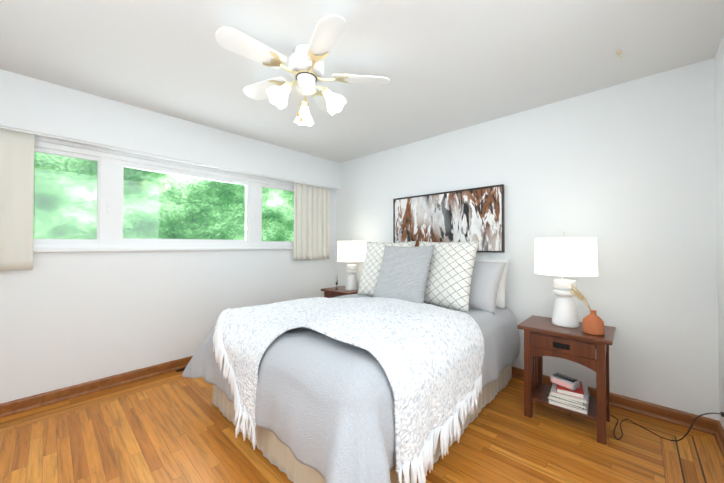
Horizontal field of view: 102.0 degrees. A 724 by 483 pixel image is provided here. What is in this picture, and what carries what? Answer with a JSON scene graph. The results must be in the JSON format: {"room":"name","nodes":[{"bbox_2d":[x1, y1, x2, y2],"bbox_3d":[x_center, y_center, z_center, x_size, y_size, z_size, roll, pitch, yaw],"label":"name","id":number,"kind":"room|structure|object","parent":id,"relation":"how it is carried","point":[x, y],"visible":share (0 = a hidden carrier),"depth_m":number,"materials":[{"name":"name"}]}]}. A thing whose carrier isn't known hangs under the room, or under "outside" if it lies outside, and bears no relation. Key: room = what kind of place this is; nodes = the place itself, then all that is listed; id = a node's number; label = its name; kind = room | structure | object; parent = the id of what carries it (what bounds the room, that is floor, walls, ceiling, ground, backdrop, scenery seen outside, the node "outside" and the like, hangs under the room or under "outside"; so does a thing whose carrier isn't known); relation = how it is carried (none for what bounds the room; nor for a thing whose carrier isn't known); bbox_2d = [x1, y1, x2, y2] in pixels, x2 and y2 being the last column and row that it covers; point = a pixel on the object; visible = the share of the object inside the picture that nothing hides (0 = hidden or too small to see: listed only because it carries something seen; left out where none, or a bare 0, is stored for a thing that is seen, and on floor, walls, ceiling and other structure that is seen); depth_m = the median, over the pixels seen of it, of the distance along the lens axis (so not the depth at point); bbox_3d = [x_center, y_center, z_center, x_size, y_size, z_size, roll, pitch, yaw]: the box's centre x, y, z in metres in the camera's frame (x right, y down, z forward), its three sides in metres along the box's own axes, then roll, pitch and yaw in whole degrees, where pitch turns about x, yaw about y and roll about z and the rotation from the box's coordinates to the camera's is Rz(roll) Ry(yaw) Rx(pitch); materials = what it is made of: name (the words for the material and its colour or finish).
{"room":"bedroom","nodes":[
{"label":"bedroom","id":0,"kind":"room"},
{"bbox_2d":[0,69,339,403],"bbox_3d":[-1.740,0.036,2.999,0.220,2.440,3.900,-1,-1,43],"label":"wall","id":1,"kind":"structure","parent":0,"point":[67,319],"depth_m":2.59,"materials":[{"name":"white paint"}]},
{"bbox_2d":[0,355,193,417],"bbox_3d":[-1.722,1.209,2.968,0.028,0.092,3.900,-1,-1,43],"label":"baseboard","id":2,"kind":"structure","parent":1,"relation":"attached to","point":[13,407],"depth_m":2.40,"materials":[{"name":"brown wood"}]},
{"bbox_2d":[33,140,293,251],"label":"window","id":3,"kind":"structure","parent":1,"relation":"in","point":[110,185],"depth_m":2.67,"materials":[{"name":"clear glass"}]},
{"bbox_2d":[0,126,334,189],"bbox_3d":[-1.704,-0.787,2.948,0.055,0.013,3.780,-1,-1,43],"label":"track","id":4,"kind":"object","parent":1,"relation":"attached to","point":[112,148],"visible":1,"depth_m":2.63,"materials":[{"name":"white plastic"}]},
{"bbox_2d":[0,129,34,270],"bbox_3d":[-2.693,-0.297,1.889,0.027,0.998,0.770,-1,-1,43],"label":"curtain","id":5,"kind":"object","parent":4,"relation":"hanging from","point":[16,194],"visible":1,"depth_m":2.12,"materials":[{"name":"beige fabric"}]},
{"bbox_2d":[294,182,329,259],"bbox_3d":[-0.680,-0.261,4.032,0.037,1.018,0.611,-1,-1,43],"label":"curtain","id":6,"kind":"object","parent":4,"relation":"hanging from","point":[311,222],"visible":1,"depth_m":4.00,"materials":[{"name":"beige fabric"}]},
{"bbox_2d":[0,371,723,482],"bbox_3d":[-0.386,1.290,1.716,3.930,0.100,4.140,-1,-1,43],"label":"floor","id":7,"kind":"structure","parent":0,"point":[173,427],"depth_m":1.77,"materials":[{"name":"brown wood"}]},
{"bbox_2d":[321,286,357,297],"bbox_3d":[-0.210,0.943,3.816,0.520,0.645,0.420,-1,-1,43],"label":"nightstand","id":8,"kind":"object","parent":7,"relation":"on","point":[331,292],"visible":0.23,"depth_m":3.71,"materials":[{"name":"brown wood"}]},
{"bbox_2d":[337,238,365,289],"bbox_3d":[-0.132,0.286,3.791,0.376,0.667,0.376,-1,-1,43],"label":"lamp","id":9,"kind":"object","parent":8,"relation":"on","point":[351,251],"visible":0.96,"depth_m":3.66,"materials":[{"name":"white ceramic"}]},
{"bbox_2d":[182,240,519,482],"bbox_3d":[0.050,0.617,2.404,1.914,1.263,2.249,-1,-1,43],"label":"bed","id":10,"kind":"object","parent":7,"relation":"on","point":[397,368],"visible":1,"depth_m":1.67,"materials":[{"name":"grey fabric"}]},
{"bbox_2d":[213,297,483,482],"bbox_3d":[-0.129,0.826,2.152,1.761,0.647,1.540,-1,-1,43],"label":"throw","id":11,"kind":"object","parent":10,"relation":"on","point":[343,389],"depth_m":1.53,"materials":[{"name":"white fabric"}]},
{"bbox_2d":[469,261,506,314],"bbox_3d":[0.928,0.380,2.756,0.740,0.470,0.174,4,-22,47],"label":"pillow","id":12,"kind":"object","parent":10,"relation":"on","point":[486,275],"depth_m":2.53,"materials":[{"name":"grey fabric"}]},
{"bbox_2d":[475,259,509,309],"bbox_3d":[1.056,0.381,2.863,0.700,0.460,0.153,-1,-17,45],"label":"pillow","id":13,"kind":"object","parent":10,"relation":"on","point":[500,300],"depth_m":2.62,"materials":[{"name":"white fabric"}]},
{"bbox_2d":[517,315,615,444],"bbox_3d":[1.446,0.922,2.074,0.520,0.645,0.420,-1,-1,43],"label":"nightstand","id":14,"kind":"object","parent":7,"relation":"on","point":[544,336],"visible":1,"depth_m":1.98,"materials":[{"name":"brown wood"}]},
{"bbox_2d":[535,232,597,327],"bbox_3d":[1.466,0.266,2.118,0.376,0.667,0.376,-1,-1,43],"label":"lamp","id":15,"kind":"object","parent":14,"relation":"on","point":[572,256],"visible":0.94,"depth_m":2.01,"materials":[{"name":"white ceramic"}]},
{"bbox_2d":[547,381,590,414],"bbox_3d":[1.446,1.054,2.044,0.224,0.110,0.281,-1,-1,43],"label":"books","id":16,"kind":"object","parent":14,"relation":"in","point":[576,400],"visible":0.77,"depth_m":1.96,"materials":[{"name":"white paper"}]},
{"bbox_2d":[550,373,579,389],"bbox_3d":[1.411,0.969,2.036,0.102,0.058,0.150,0,-1,-29],"label":"alarm clock","id":17,"kind":"object","parent":16,"relation":"on","point":[564,381],"visible":1,"depth_m":2.00,"materials":[{"name":"grey plastic"}]},
{"bbox_2d":[571,284,604,334],"bbox_3d":[1.479,0.438,1.927,0.177,0.318,0.132,-1,-1,43],"label":"vase","id":18,"kind":"object","parent":14,"relation":"on","point":[592,323],"visible":1,"depth_m":1.89,"materials":[{"name":"brown ceramic"}]},
{"bbox_2d":[0,0,723,162],"bbox_3d":[-0.386,-1.250,1.746,3.930,0.100,4.140,-1,-1,43],"label":"ceiling","id":19,"kind":"structure","parent":0,"point":[444,66],"depth_m":1.88,"materials":[{"name":"white paint"}]},
{"bbox_2d":[215,15,389,125],"bbox_3d":[-0.381,-0.963,1.825,1.023,0.467,0.995,-1,-1,43],"label":"fan","id":20,"kind":"object","parent":19,"relation":"hanging from","point":[305,69],"visible":1,"depth_m":1.75,"materials":[{"name":"white plastic"}]},
{"bbox_2d":[335,58,719,420],"bbox_3d":[0.988,0.038,3.198,3.930,2.440,0.120,-1,-1,43],"label":"wall","id":21,"kind":"structure","parent":0,"point":[624,174],"depth_m":2.23,"materials":[{"name":"white paint"}]},
{"bbox_2d":[393,184,504,251],"bbox_3d":[0.868,-0.212,3.197,1.280,0.640,0.041,-1,-1,43],"label":"picture","id":22,"kind":"object","parent":21,"relation":"attached to","point":[471,214],"visible":0.75,"depth_m":3.08,"materials":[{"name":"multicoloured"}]},
{"bbox_2d":[512,367,717,434],"bbox_3d":[0.938,1.211,3.130,3.690,0.092,0.028,-1,-1,43],"label":"baseboard","id":23,"kind":"structure","parent":21,"relation":"attached to","point":[678,417],"depth_m":2.07,"materials":[{"name":"brown wood"}]},
{"bbox_2d":[714,36,723,428],"bbox_3d":[1.004,0.005,0.429,0.120,2.440,3.900,-1,-1,43],"label":"wall","id":24,"kind":"structure","parent":0,"point":[719,91],"depth_m":1.81,"materials":[{"name":"white paint"}]},
{"bbox_2d":[714,421,723,458],"bbox_3d":[0.951,1.179,0.465,0.028,0.092,3.900,-1,-1,43],"label":"baseboard","id":25,"kind":"structure","parent":24,"relation":"attached to","point":[719,435],"depth_m":1.79,"materials":[{"name":"brown wood"}]},
{"bbox_3d":[2.085,0.970,1.666,0.010,0.115,0.072,-1,-1,43],"label":"electrical outlet plate","id":26,"kind":"object","parent":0,"visible":0},
{"bbox_2d":[568,412,723,440],"bbox_3d":[1.778,1.109,1.879,0.733,0.252,0.339,-1,-1,43],"label":"power cord","id":27,"kind":"object","parent":26,"relation":"attached to","point":[720,413],"visible":0.79,"depth_m":1.82,"materials":[{"name":"black plastic"}]}
]}

